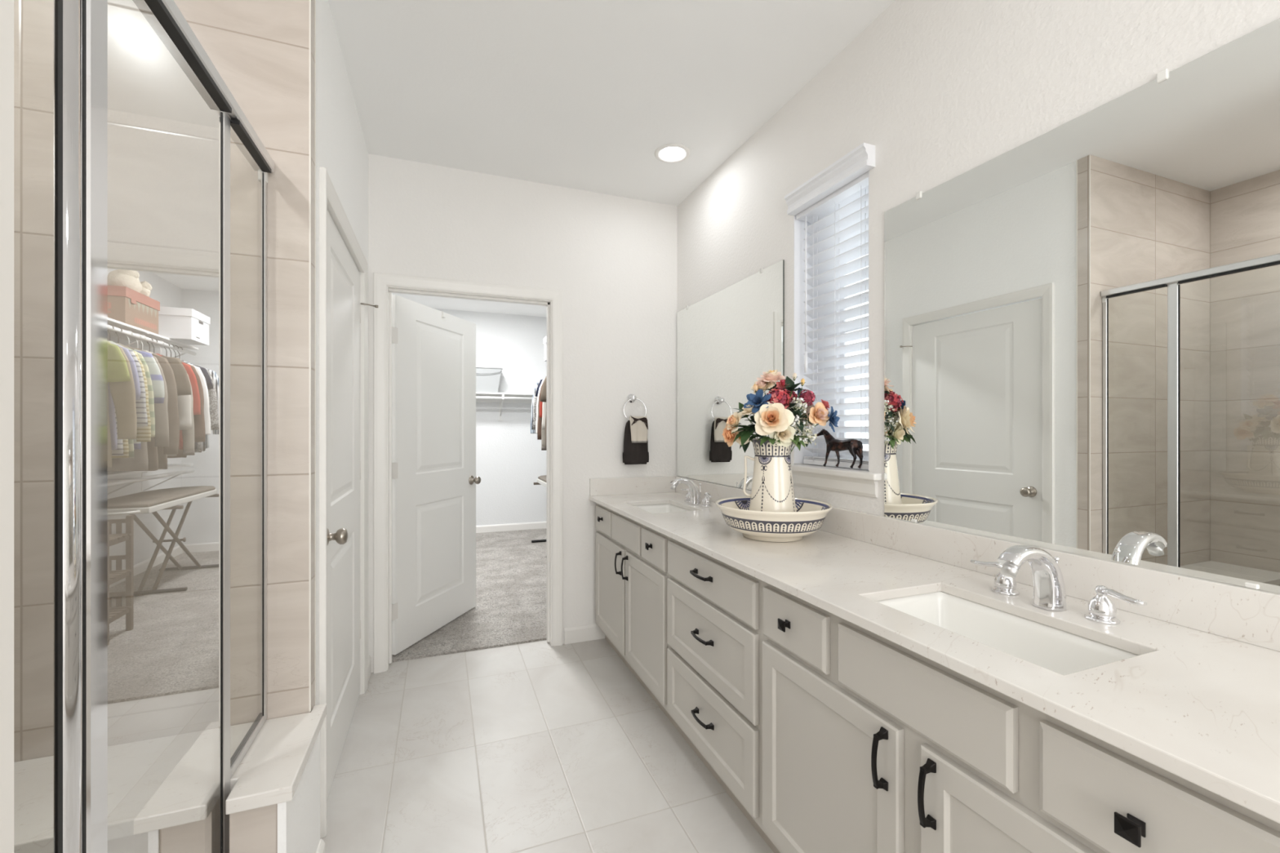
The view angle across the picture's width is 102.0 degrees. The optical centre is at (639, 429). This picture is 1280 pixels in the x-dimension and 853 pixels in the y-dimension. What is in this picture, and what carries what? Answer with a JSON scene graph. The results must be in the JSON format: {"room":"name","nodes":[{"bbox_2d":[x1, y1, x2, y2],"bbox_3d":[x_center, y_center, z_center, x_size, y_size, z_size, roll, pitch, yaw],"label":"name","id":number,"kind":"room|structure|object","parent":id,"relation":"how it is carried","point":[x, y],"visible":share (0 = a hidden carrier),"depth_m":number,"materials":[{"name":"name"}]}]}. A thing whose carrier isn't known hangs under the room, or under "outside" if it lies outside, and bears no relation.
{"room":"bathroom","nodes":[
{"label":"bathroom","id":0,"kind":"room"},
{"bbox_2d":[13,0,311,762],"bbox_3d":[-1.488,-0.087,1.264,1.180,2.743,0.012,0,0,-21],"label":"wall","id":1,"kind":"structure","parent":0,"point":[260,49],"depth_m":1.35,"materials":[{"name":"tile"}]},
{"bbox_2d":[0,0,368,852],"bbox_3d":[-1.130,-0.087,0.192,1.318,2.743,4.970,0,0,-21],"label":"wall","id":2,"kind":"structure","parent":0,"point":[6,6],"depth_m":1.18,"materials":[{"name":"white paint"}]},
{"bbox_2d":[309,0,315,711],"bbox_3d":[-0.953,-0.312,1.502,0.011,2.293,0.048,0,0,-21],"label":"trim","id":3,"kind":"structure","parent":2,"relation":"attached to","point":[313,2],"depth_m":1.50,"materials":[{"name":"tile"}]},
{"bbox_2d":[315,839,324,852],"bbox_3d":[-0.859,1.237,1.341,0.013,0.095,0.360,0,0,-21],"label":"baseboard","id":4,"kind":"structure","parent":2,"relation":"attached to","point":[321,848],"depth_m":1.49,"materials":[{"name":"white paint"}]},
{"bbox_2d":[319,166,368,838],"bbox_3d":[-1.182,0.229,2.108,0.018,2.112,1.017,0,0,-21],"label":"trim","id":5,"kind":"structure","parent":2,"relation":"attached to","point":[327,193],"depth_m":1.64,"materials":[{"name":"white paint"}]},
{"bbox_2d":[327,210,377,797],"bbox_3d":[-1.220,0.257,2.119,0.178,2.032,0.929,0,0,-21],"label":"door","id":6,"kind":"structure","parent":2,"relation":"in","point":[344,306],"depth_m":2.06,"materials":[{"name":"white paint"}]},
{"bbox_2d":[368,655,371,681],"bbox_3d":[-1.398,1.237,2.661,0.013,0.095,0.170,0,0,-21],"label":"baseboard","id":7,"kind":"structure","parent":2,"relation":"attached to","point":[369,656],"depth_m":2.70,"materials":[{"name":"white paint"}]},
{"bbox_2d":[107,804,277,852],"bbox_3d":[-1.428,1.059,1.110,1.181,0.452,0.317,0,0,-21],"label":"wall","id":8,"kind":"structure","parent":0,"point":[253,830],"depth_m":1.16,"materials":[{"name":"tile"}]},
{"bbox_2d":[13,703,326,852],"bbox_3d":[-1.415,0.816,1.122,1.214,0.033,0.380,0,0,-21],"label":"shower seat","id":9,"kind":"object","parent":8,"relation":"on","point":[270,772],"visible":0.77,"depth_m":1.19,"materials":[{"name":"stone"}]},
{"bbox_2d":[435,308,546,525],"bbox_3d":[-2.146,-0.087,6.417,2.840,2.743,0.120,0,0,-21],"label":"wall","id":10,"kind":"structure","parent":0,"point":[510,459],"depth_m":6.54,"materials":[{"name":"paint"}]},
{"bbox_2d":[475,391,533,420],"bbox_3d":[-2.245,-0.280,6.151,2.215,0.330,0.304,0,0,-21],"label":"closet shelf","id":11,"kind":"object","parent":10,"relation":"attached to","point":[503,395],"visible":0.3,"depth_m":6.45,"materials":[{"name":"white paint"}]},
{"bbox_2d":[475,365,503,392],"bbox_3d":[-1.929,-0.603,6.252,0.518,0.314,0.288,0,0,-21],"label":"plastic bin","id":12,"kind":"object","parent":11,"relation":"on","point":[487,377],"visible":0.45,"depth_m":6.18,"materials":[{"name":"grey plastic"}]},
{"bbox_2d":[475,395,532,399],"bbox_3d":[-2.165,-0.383,6.051,2.298,0.033,0.033,0,0,-21],"label":"closet rod","id":13,"kind":"object","parent":11,"relation":"attached to","point":[477,397],"visible":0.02,"depth_m":6.25,"materials":[{"name":"white paint"}]},
{"bbox_2d":[475,521,546,533],"bbox_3d":[-2.122,1.229,6.355,2.600,0.088,0.013,0,0,-21],"label":"baseboard","id":14,"kind":"structure","parent":10,"relation":"attached to","point":[537,525],"depth_m":6.54,"materials":[{"name":"white paint"}]},
{"bbox_2d":[368,153,676,672],"bbox_3d":[-0.672,-0.087,3.090,1.916,2.743,0.110,0,0,-21],"label":"wall","id":15,"kind":"structure","parent":0,"point":[612,259],"depth_m":3.13,"materials":[{"name":"paint"}]},
{"bbox_2d":[391,294,480,654],"bbox_3d":[-1.295,0.252,3.305,0.171,2.025,0.857,0,0,14],"label":"door","id":16,"kind":"structure","parent":15,"relation":"in","point":[434,480],"depth_m":3.22,"materials":[{"name":"white paint"}]},
{"bbox_2d":[373,272,562,673],"bbox_3d":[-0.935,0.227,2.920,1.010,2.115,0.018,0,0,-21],"label":"trim","id":17,"kind":"structure","parent":15,"relation":"attached to","point":[381,281],"depth_m":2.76,"materials":[{"name":"white paint"}]},
{"bbox_2d":[564,623,604,644],"bbox_3d":[-0.333,1.237,3.154,0.258,0.095,0.013,0,0,-21],"label":"baseboard","id":18,"kind":"structure","parent":15,"relation":"attached to","point":[575,634],"depth_m":3.14,"materials":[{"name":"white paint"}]},
{"bbox_2d":[589,475,675,496],"bbox_3d":[-0.040,0.351,3.263,0.569,0.104,0.020,0,0,-21],"label":"backsplash","id":19,"kind":"structure","parent":15,"relation":"attached to","point":[660,484],"depth_m":3.25,"materials":[{"name":"stone"}]},
{"bbox_2d":[622,394,646,420],"bbox_3d":[-0.039,-0.135,3.241,0.154,0.183,0.061,0,0,-21],"label":"towel ring","id":20,"kind":"object","parent":15,"relation":"attached to","point":[631,398],"visible":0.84,"depth_m":3.23,"materials":[{"name":"silver metal"}]},
{"bbox_2d":[622,420,648,464],"bbox_3d":[-0.025,0.075,3.219,0.172,0.278,0.042,0,0,-21],"label":"hand towel","id":21,"kind":"object","parent":20,"relation":"hanging from","point":[634,453],"visible":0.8,"depth_m":3.19,"materials":[{"name":"black fabric"}]},
{"bbox_2d":[629,416,648,442],"bbox_3d":[-0.009,-0.006,3.194,0.121,0.171,0.022,0,0,-21],"label":"towel","id":22,"kind":"object","parent":21,"relation":"hanging from","point":[638,424],"visible":1,"depth_m":3.19,"materials":[{"name":"beige fabric"}]},
{"bbox_2d":[320,528,773,852],"bbox_3d":[-0.826,1.329,2.253,3.365,0.112,8.840,0,0,-21],"label":"floor","id":23,"kind":"structure","parent":0,"point":[533,747],"depth_m":2.06,"materials":[{"name":"tile"}]},
{"bbox_2d":[531,475,546,542],"bbox_3d":[-0.750,0.895,5.304,0.497,0.752,1.481,0,0,-21],"label":"ironing board","id":24,"kind":"object","parent":23,"relation":"on","point":[541,480],"visible":0.12,"depth_m":5.70,"materials":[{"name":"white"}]},
{"bbox_2d":[595,502,681,735],"bbox_3d":[0.158,0.856,2.751,0.602,0.858,1.088,0,0,-21],"label":"vanity cabinet","id":25,"kind":"object","parent":23,"relation":"on","point":[632,575],"visible":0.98,"depth_m":2.51,"materials":[{"name":"grey paint"}]},
{"bbox_2d":[666,537,779,852],"bbox_3d":[0.474,0.856,1.930,0.602,0.858,0.671,0,0,-21],"label":"vanity cabinet","id":26,"kind":"object","parent":23,"relation":"on","point":[715,608],"visible":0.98,"depth_m":1.75,"materials":[{"name":"grey paint"}]},
{"bbox_2d":[762,581,1279,852],"bbox_3d":[0.788,0.856,1.112,0.602,0.858,1.081,0,0,-21],"label":"vanity cabinet","id":27,"kind":"object","parent":23,"relation":"on","point":[871,744],"visible":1,"depth_m":0.98,"materials":[{"name":"grey paint"}]},
{"bbox_2d":[588,492,1279,823],"bbox_3d":[0.478,0.414,1.938,0.594,0.024,2.864,0,0,-21],"label":"countertop","id":28,"kind":"structure","parent":27,"relation":"on","point":[1202,708],"depth_m":0.92,"materials":[{"name":"stone"}]},
{"bbox_2d":[634,503,690,513],"bbox_3d":[0.115,0.504,2.744,0.319,0.153,0.460,0,0,-21],"label":"sink","id":29,"kind":"object","parent":28,"relation":"in","point":[664,508],"visible":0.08,"depth_m":2.95,"materials":[{"name":"white ceramic"}]},
{"bbox_2d":[670,477,712,506],"bbox_3d":[0.251,0.330,2.801,0.194,0.145,0.360,0,0,-21],"label":"faucet","id":30,"kind":"object","parent":28,"relation":"on","point":[693,495],"visible":1,"depth_m":2.78,"materials":[{"name":"silver metal"}]},
{"bbox_2d":[715,496,832,542],"bbox_3d":[0.501,0.340,1.962,0.427,0.124,0.427,0,0,26],"label":"bowl","id":31,"kind":"object","parent":28,"relation":"on","point":[810,516],"visible":0.9,"depth_m":1.82,"materials":[{"name":"beige ceramic"}]},
{"bbox_2d":[875,591,1137,675],"bbox_3d":[0.743,0.504,1.109,0.317,0.153,0.488,0,0,-21],"label":"sink","id":32,"kind":"object","parent":28,"relation":"in","point":[1061,652],"visible":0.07,"depth_m":1.19,"materials":[{"name":"white ceramic"}]},
{"bbox_2d":[969,545,1146,624],"bbox_3d":[0.879,0.330,1.168,0.194,0.145,0.360,0,0,-21],"label":"faucet","id":33,"kind":"object","parent":28,"relation":"on","point":[1049,588],"visible":1,"depth_m":1.15,"materials":[{"name":"silver metal"}]},
{"bbox_3d":[-0.784,1.235,0.771,0.110,0.100,0.775,0,0,-21],"label":"trim","id":34,"kind":"structure","parent":23,"relation":"on","visible":0},
{"bbox_2d":[53,0,274,852],"bbox_3d":[-0.834,0.221,0.922,0.036,1.928,1.094,0,0,-21],"label":"shower enclosure","id":35,"kind":"object","parent":34,"relation":"on","point":[180,788],"visible":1,"depth_m":0.88,"materials":[{"name":"clear glass"}]},
{"bbox_2d":[328,0,894,317],"bbox_3d":[-0.826,-1.508,2.254,3.365,0.100,8.840,0,0,-21],"label":"ceiling","id":36,"kind":"structure","parent":0,"point":[582,95],"depth_m":2.15,"materials":[{"name":"paint"}]},
{"bbox_2d":[654,143,690,163],"bbox_3d":[0.170,-1.455,2.733,0.188,0.008,0.188,0,0,-21],"label":"recessed light","id":37,"kind":"object","parent":36,"relation":"in","point":[668,153],"visible":1,"depth_m":2.72,"materials":[{"name":"white paint"}]},
{"bbox_2d":[742,438,796,511],"bbox_3d":[0.501,0.208,1.962,0.189,0.350,0.189,0,0,-21],"label":"pitcher","id":38,"kind":"object","parent":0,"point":[772,490],"visible":0.79,"depth_m":1.90,"materials":[{"name":"beige ceramic"}]},
{"bbox_2d":[722,423,752,446],"bbox_3d":[0.402,0.100,1.939,0.199,0.249,0.079,0,0,23],"label":"rose","id":39,"kind":"object","parent":38,"relation":"in","point":[729,438],"visible":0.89,"depth_m":1.96,"materials":[{"name":"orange plant"}]},
{"bbox_2d":[726,412,755,438],"bbox_3d":[0.426,0.078,1.941,0.205,0.292,0.081,0,0,5],"label":"rose","id":40,"kind":"object","parent":39,"relation":"on","point":[733,420],"visible":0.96,"depth_m":1.94,"materials":[{"name":"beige plant"}]},
{"bbox_2d":[737,402,753,424],"bbox_3d":[0.430,0.059,1.978,0.159,0.331,0.035,0,0,3],"label":"leaf sprig","id":41,"kind":"object","parent":40,"relation":"attached to","point":[740,405],"visible":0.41,"depth_m":1.99,"materials":[{"name":"green plant"}]},
{"bbox_2d":[730,425,759,445],"bbox_3d":[0.432,0.103,1.924,0.193,0.241,0.079,0,0,-21],"label":"leaf sprig","id":42,"kind":"object","parent":39,"relation":"attached to","point":[744,435],"visible":0.66,"depth_m":1.90,"materials":[{"name":"green plant"}]},
{"bbox_2d":[765,386,791,408],"bbox_3d":[0.506,0.032,1.909,0.096,0.384,0.090,0,0,-21],"label":"hydrangea","id":43,"kind":"object","parent":39,"relation":"on","point":[778,396],"visible":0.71,"depth_m":1.89,"materials":[{"name":"red plant"}]},
{"bbox_3d":[0.550,0.051,1.998,0.125,0.345,0.095,0,0,-21],"label":"breath","id":44,"kind":"object","parent":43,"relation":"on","visible":0},
{"bbox_2d":[786,372,796,408],"bbox_3d":[0.534,0.005,1.958,0.121,0.439,0.023,0,0,23],"label":"rosebud","id":45,"kind":"object","parent":44,"relation":"attached to","point":[794,375],"visible":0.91,"depth_m":1.94,"materials":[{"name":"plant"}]},
{"bbox_3d":[0.538,0.061,2.044,0.153,0.325,0.081,0,0,-21],"label":"rose","id":46,"kind":"object","parent":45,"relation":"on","visible":0},
{"bbox_2d":[744,415,763,439],"bbox_3d":[0.443,0.086,1.917,0.143,0.276,0.073,0,0,-33],"label":"leaf sprig","id":47,"kind":"object","parent":46,"relation":"on","point":[752,417],"visible":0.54,"depth_m":1.91,"materials":[{"name":"green plant"}]},
{"bbox_2d":[793,417,816,437],"bbox_3d":[0.572,0.090,1.948,0.086,0.268,0.178,0,0,-43],"label":"breath","id":48,"kind":"object","parent":47,"relation":"on","point":[805,424],"visible":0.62,"depth_m":1.91,"materials":[{"name":"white plant"}]},
{"bbox_2d":[787,397,809,413],"bbox_3d":[0.556,0.052,1.922,0.128,0.344,0.077,0,0,30],"label":"breath","id":49,"kind":"object","parent":48,"relation":"on","point":[799,402],"visible":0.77,"depth_m":1.90,"materials":[{"name":"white plant"}]},
{"bbox_2d":[783,388,797,408],"bbox_3d":[0.550,0.028,2.009,0.135,0.392,0.090,0,0,-21],"label":"hydrangea","id":50,"kind":"object","parent":46,"relation":"on","point":[794,395],"visible":0.26,"depth_m":1.99,"materials":[{"name":"red plant"}]},
{"bbox_2d":[789,409,813,432],"bbox_3d":[0.542,0.076,1.908,0.184,0.296,0.073,0,0,35],"label":"leaf sprig","id":51,"kind":"object","parent":50,"relation":"on","point":[794,412],"visible":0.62,"depth_m":1.88,"materials":[{"name":"green plant"}]},
{"bbox_2d":[734,430,751,444],"bbox_3d":[0.415,0.110,1.945,0.132,0.227,0.044,0,0,7],"label":"rose","id":52,"kind":"object","parent":38,"relation":"in","point":[738,440],"visible":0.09,"depth_m":1.95,"materials":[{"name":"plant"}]},
{"bbox_2d":[739,440,750,453],"bbox_3d":[0.446,0.130,1.946,0.141,0.189,0.033,0,0,11],"label":"leaf sprig","id":53,"kind":"object","parent":38,"relation":"in","point":[744,446],"visible":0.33,"depth_m":1.95,"materials":[{"name":"green plant"}]},
{"bbox_2d":[748,433,766,441],"bbox_3d":[0.428,0.119,1.914,0.078,0.209,0.122,0,0,11],"label":"leaf sprig","id":54,"kind":"object","parent":38,"relation":"in","point":[753,436],"visible":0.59,"depth_m":1.90,"materials":[{"name":"green plant"}]},
{"bbox_2d":[794,404,815,420],"bbox_3d":[0.579,0.050,1.994,0.222,0.348,0.093,0,0,-16],"label":"breath","id":55,"kind":"object","parent":54,"relation":"on","point":[802,411],"visible":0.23,"depth_m":1.99,"materials":[{"name":"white plant"}]},
{"bbox_2d":[800,404,814,427],"bbox_3d":[0.582,0.061,2.005,0.208,0.327,0.085,0,0,6],"label":"rose","id":56,"kind":"object","parent":55,"relation":"attached to","point":[808,408],"visible":0.29,"depth_m":1.99,"materials":[{"name":"yellow plant"}]},
{"bbox_2d":[787,403,801,417],"bbox_3d":[0.536,0.064,1.931,0.046,0.321,0.147,0,0,-38],"label":"leaf sprig","id":57,"kind":"object","parent":56,"relation":"on","point":[791,405],"visible":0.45,"depth_m":1.90,"materials":[{"name":"green plant"}]},
{"bbox_2d":[757,436,780,445],"bbox_3d":[0.458,0.124,1.900,0.079,0.200,0.105,0,0,-21],"label":"leaf sprig","id":58,"kind":"object","parent":38,"relation":"in","point":[764,439],"visible":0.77,"depth_m":1.87,"materials":[{"name":"green plant"}]},
{"bbox_2d":[754,401,794,435],"bbox_3d":[0.471,0.060,1.899,0.123,0.328,0.157,0,0,-21],"label":"rose","id":59,"kind":"object","parent":38,"relation":"in","point":[775,418],"visible":0.98,"depth_m":1.86,"materials":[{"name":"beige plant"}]},
{"bbox_2d":[782,376,804,408],"bbox_3d":[0.541,0.011,1.937,0.153,0.426,0.066,0,0,37],"label":"leaf sprig","id":60,"kind":"object","parent":59,"relation":"attached to","point":[791,387],"visible":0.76,"depth_m":1.93,"materials":[{"name":"green plant"}]},
{"bbox_2d":[756,369,785,391],"bbox_3d":[0.500,-0.002,1.962,0.098,0.452,0.094,0,0,-21],"label":"rose","id":61,"kind":"object","parent":60,"relation":"on","point":[772,376],"visible":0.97,"depth_m":1.95,"materials":[{"name":"pink plant"}]},
{"bbox_2d":[776,379,788,389],"bbox_3d":[0.521,0.017,1.953,0.091,0.415,0.046,0,0,27],"label":"rose","id":62,"kind":"object","parent":60,"relation":"attached to","point":[781,384],"visible":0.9,"depth_m":1.94,"materials":[{"name":"red plant"}]},
{"bbox_2d":[790,414,800,431],"bbox_3d":[0.540,0.080,1.925,0.074,0.287,0.131,0,0,-39],"label":"breath","id":63,"kind":"object","parent":62,"relation":"on","point":[793,424],"visible":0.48,"depth_m":1.89,"materials":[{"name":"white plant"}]},
{"bbox_2d":[769,425,795,447],"bbox_3d":[0.503,0.094,1.892,0.116,0.260,0.071,0,0,37],"label":"rose","id":64,"kind":"object","parent":38,"relation":"in","point":[784,437],"visible":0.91,"depth_m":1.88,"materials":[{"name":"beige plant"}]},
{"bbox_2d":[790,435,810,450],"bbox_3d":[0.550,0.122,1.906,0.058,0.203,0.147,0,0,-43],"label":"leaf sprig","id":65,"kind":"object","parent":38,"relation":"in","point":[796,440],"visible":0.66,"depth_m":1.88,"materials":[{"name":"green plant"}]},
{"bbox_2d":[792,434,809,446],"bbox_3d":[0.569,0.119,1.920,0.113,0.210,0.060,0,0,36],"label":"breath","id":66,"kind":"object","parent":38,"relation":"in","point":[804,439],"visible":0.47,"depth_m":1.90,"materials":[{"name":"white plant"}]},
{"bbox_2d":[797,427,817,444],"bbox_3d":[0.572,0.108,1.942,0.187,0.233,0.066,0,0,8],"label":"breath","id":67,"kind":"object","parent":38,"relation":"in","point":[814,437],"visible":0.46,"depth_m":1.92,"materials":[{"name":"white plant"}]},
{"bbox_2d":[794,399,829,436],"bbox_3d":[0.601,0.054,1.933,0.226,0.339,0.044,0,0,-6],"label":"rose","id":68,"kind":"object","parent":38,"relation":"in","point":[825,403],"visible":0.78,"depth_m":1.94,"materials":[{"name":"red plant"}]},
{"bbox_2d":[791,406,839,452],"bbox_3d":[0.633,0.068,1.920,0.216,0.311,0.074,0,0,6],"label":"flower","id":69,"kind":"object","parent":38,"relation":"in","point":[833,420],"visible":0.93,"depth_m":1.91,"materials":[{"name":"blue plant"}]},
{"bbox_2d":[793,402,829,436],"bbox_3d":[0.592,0.061,1.912,0.224,0.327,0.061,0,0,5],"label":"rose","id":70,"kind":"object","parent":69,"relation":"attached to","point":[819,414],"visible":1,"depth_m":1.90,"materials":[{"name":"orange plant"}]},
{"bbox_2d":[743,389,771,436],"bbox_3d":[0.432,0.036,1.910,0.100,0.375,0.080,0,0,10],"label":"flower","id":71,"kind":"object","parent":70,"relation":"on","point":[753,399],"visible":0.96,"depth_m":1.91,"materials":[{"name":"blue plant"}]},
{"bbox_2d":[741,403,758,416],"bbox_3d":[0.420,0.058,1.935,0.088,0.331,0.098,0,0,45],"label":"rose","id":72,"kind":"object","parent":71,"relation":"on","point":[746,411],"visible":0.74,"depth_m":1.92,"materials":[{"name":"white plant"}]},
{"bbox_2d":[751,378,775,395],"bbox_3d":[0.466,0.015,1.963,0.083,0.419,0.089,0,0,-21],"label":"rose","id":73,"kind":"object","parent":71,"relation":"attached to","point":[762,384],"visible":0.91,"depth_m":1.95,"materials":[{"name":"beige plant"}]},
{"bbox_2d":[793,389,815,422],"bbox_3d":[0.591,0.036,1.943,0.126,0.376,0.060,0,0,20],"label":"hydrangea","id":74,"kind":"object","parent":70,"relation":"on","point":[808,396],"visible":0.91,"depth_m":1.91,"materials":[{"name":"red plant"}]},
{"bbox_2d":[676,0,1279,515],"bbox_3d":[1.189,-0.087,1.143,0.160,2.743,5.080,0,0,-21],"label":"wall","id":75,"kind":"structure","parent":0,"point":[941,90],"depth_m":1.68,"materials":[{"name":"paint"}]},
{"bbox_2d":[676,259,784,489],"bbox_3d":[0.442,-0.237,2.847,0.011,1.072,1.118,0,0,-21],"label":"wall mirror","id":76,"kind":"object","parent":75,"relation":"attached to","point":[726,340],"visible":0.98,"depth_m":2.81,"materials":[{"name":"silver metal"}]},
{"bbox_2d":[793,170,869,470],"bbox_3d":[0.814,-0.415,2.091,0.139,1.124,0.428,0,0,-21],"label":"trim","id":77,"kind":"structure","parent":75,"relation":"attached to","point":[798,225],"depth_m":2.27,"materials":[{"name":"white"}]},
{"bbox_2d":[791,471,877,497],"bbox_3d":[0.739,0.209,2.063,0.020,0.062,0.508,0,0,-21],"label":"trim","id":78,"kind":"structure","parent":75,"relation":"attached to","point":[834,483],"depth_m":2.00,"materials":[{"name":"white paint"}]},
{"bbox_2d":[791,464,881,480],"bbox_3d":[0.791,0.164,2.083,0.168,0.026,0.552,0,0,-21],"label":"trim","id":79,"kind":"structure","parent":75,"relation":"attached to","point":[859,473],"depth_m":1.98,"materials":[{"name":"white paint"}]},
{"bbox_2d":[816,428,862,468],"bbox_3d":[0.765,0.070,1.997,0.046,0.150,0.190,0,0,-43],"label":"horse figurine","id":80,"kind":"object","parent":79,"relation":"on","point":[855,446],"visible":1,"depth_m":1.97,"materials":[{"name":"brown metal"}]},
{"bbox_2d":[817,262,868,460],"bbox_3d":[0.878,-0.413,2.116,0.031,1.120,0.420,0,0,-21],"label":"window","id":81,"kind":"structure","parent":75,"relation":"in","point":[839,435],"depth_m":2.20,"materials":[{"name":"white"}]},
{"bbox_2d":[784,142,875,469],"bbox_3d":[0.770,-0.431,2.057,0.140,1.157,0.450,0,0,-21],"label":"window blind","id":82,"kind":"object","parent":81,"relation":"attached to","point":[834,202],"visible":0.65,"depth_m":2.08,"materials":[{"name":"white plastic"}]},
{"bbox_2d":[675,475,1279,651],"bbox_3d":[0.746,0.352,2.041,0.020,0.102,2.864,0,0,-21],"label":"backsplash","id":83,"kind":"structure","parent":75,"relation":"attached to","point":[1235,612],"depth_m":1.18,"materials":[{"name":"stone"}]},
{"bbox_2d":[884,17,1279,593],"bbox_3d":[1.039,-0.232,1.294,0.011,1.064,1.071,0,0,-21],"label":"wall mirror","id":84,"kind":"object","parent":75,"relation":"attached to","point":[1082,321],"visible":1,"depth_m":1.19,"materials":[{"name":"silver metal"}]},
{"bbox_3d":[-0.224,-0.087,5.207,0.120,2.743,3.520,0,0,-21],"label":"wall","id":85,"kind":"structure","parent":0,"visible":0},
{"bbox_3d":[-0.397,-0.640,5.001,0.349,0.278,2.620,0,0,-21],"label":"closet shelf","id":86,"kind":"object","parent":85,"relation":"attached to","visible":0},
{"bbox_2d":[543,336,546,361],"bbox_3d":[-0.871,-0.911,5.804,0.354,0.262,0.374,0,0,-21],"label":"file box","id":87,"kind":"object","parent":86,"relation":"on","point":[544,338],"visible":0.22,"depth_m":5.86,"materials":[{"name":"white"}]},
{"bbox_3d":[-0.604,-0.625,5.053,0.404,0.217,0.010,0,0,-21],"label":"clothes hanger","id":88,"kind":"object","parent":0,"visible":0},
{"bbox_2d":[540,377,546,402],"bbox_3d":[-0.603,-0.153,5.052,0.736,0.904,0.056,0,0,-21],"label":"shirt","id":89,"kind":"object","parent":88,"relation":"hanging from","point":[543,395],"visible":0.02,"depth_m":4.93,"materials":[{"name":"beige fabric"}]},
{"bbox_3d":[-0.646,-0.625,5.162,0.377,0.217,0.010,0,0,-21],"label":"clothes hanger","id":90,"kind":"object","parent":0,"visible":0},
{"bbox_2d":[542,401,546,429],"bbox_3d":[-0.645,-0.208,5.161,0.665,0.794,0.057,0,0,-21],"label":"shirt","id":91,"kind":"object","parent":90,"relation":"hanging from","point":[544,415],"visible":0.03,"depth_m":5.05,"materials":[{"name":"white fabric"}]},
{"bbox_3d":[-0.670,-0.625,5.226,0.377,0.217,0.010,0,0,-21],"label":"clothes hanger","id":92,"kind":"object","parent":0,"visible":0},
{"bbox_2d":[541,404,546,450],"bbox_3d":[-0.670,-0.198,5.224,0.645,0.814,0.062,0,0,-21],"label":"shirt","id":93,"kind":"object","parent":92,"relation":"hanging from","point":[543,431],"visible":0.04,"depth_m":5.12,"materials":[{"name":"beige fabric"}]},
{"bbox_3d":[-0.708,-0.625,5.325,0.377,0.217,0.010,0,0,-21],"label":"clothes hanger","id":94,"kind":"object","parent":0,"visible":0},
{"bbox_2d":[539,401,542,417],"bbox_3d":[-0.708,-0.223,5.325,0.647,0.764,0.065,0,0,-21],"label":"shirt","id":95,"kind":"object","parent":94,"relation":"hanging from","point":[540,402],"visible":0.03,"depth_m":5.21,"materials":[{"name":"red fabric"}]},
{"bbox_3d":[-0.733,-0.625,5.388,0.377,0.217,0.010,0,0,-21],"label":"clothes hanger","id":96,"kind":"object","parent":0,"visible":0},
{"bbox_2d":[537,380,544,439],"bbox_3d":[-0.733,-0.188,5.389,0.663,0.834,0.060,0,0,-20],"label":"shirt","id":97,"kind":"object","parent":96,"relation":"hanging from","point":[540,420],"visible":0.06,"depth_m":5.27,"materials":[{"name":"brown fabric"}]},
{"bbox_3d":[-0.771,-0.625,5.488,0.377,0.217,0.010,0,0,-21],"label":"clothes hanger","id":98,"kind":"object","parent":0,"visible":0},
{"bbox_2d":[535,378,544,433],"bbox_3d":[-0.771,-0.208,5.488,0.663,0.794,0.058,0,0,-21],"label":"shirt","id":99,"kind":"object","parent":98,"relation":"hanging from","point":[536,420],"visible":0.05,"depth_m":5.37,"materials":[{"name":"white fabric"}]},
{"bbox_3d":[-0.806,-0.625,5.578,0.377,0.217,0.010,0,0,-21],"label":"clothes hanger","id":100,"kind":"object","parent":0,"visible":0},
{"bbox_2d":[535,378,543,396],"bbox_3d":[-0.806,-0.218,5.579,0.639,0.774,0.062,0,0,-21],"label":"shirt","id":101,"kind":"object","parent":100,"relation":"hanging from","point":[540,381],"visible":0.02,"depth_m":5.47,"materials":[{"name":"blue fabric"}]},
{"bbox_3d":[-0.834,-0.625,5.651,0.377,0.217,0.010,0,0,-21],"label":"clothes hanger","id":102,"kind":"object","parent":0,"visible":0},
{"bbox_2d":[532,384,538,429],"bbox_3d":[-0.834,-0.203,5.653,0.665,0.804,0.061,0,0,-21],"label":"shirt","id":103,"kind":"object","parent":102,"relation":"hanging from","point":[535,397],"visible":0.09,"depth_m":5.54,"materials":[{"name":"white fabric"}]},
{"bbox_3d":[-0.862,-0.625,5.724,0.377,0.217,0.010,0,0,-21],"label":"clothes hanger","id":104,"kind":"object","parent":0,"visible":0},
{"bbox_2d":[531,381,539,430],"bbox_3d":[-0.861,-0.208,5.723,0.665,0.794,0.062,0,0,-21],"label":"shirt","id":105,"kind":"object","parent":104,"relation":"hanging from","point":[539,381],"visible":0.02,"depth_m":5.61,"materials":[{"name":"white fabric"}]},
{"bbox_3d":[-0.889,-0.625,5.796,0.377,0.217,0.010,0,0,-21],"label":"clothes hanger","id":106,"kind":"object","parent":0,"visible":0},
{"bbox_2d":[530,382,537,433],"bbox_3d":[-0.889,-0.218,5.795,0.663,0.774,0.058,0,0,-21],"label":"shirt","id":107,"kind":"object","parent":106,"relation":"hanging from","point":[532,431],"visible":0.1,"depth_m":5.68,"materials":[{"name":"fabric"}]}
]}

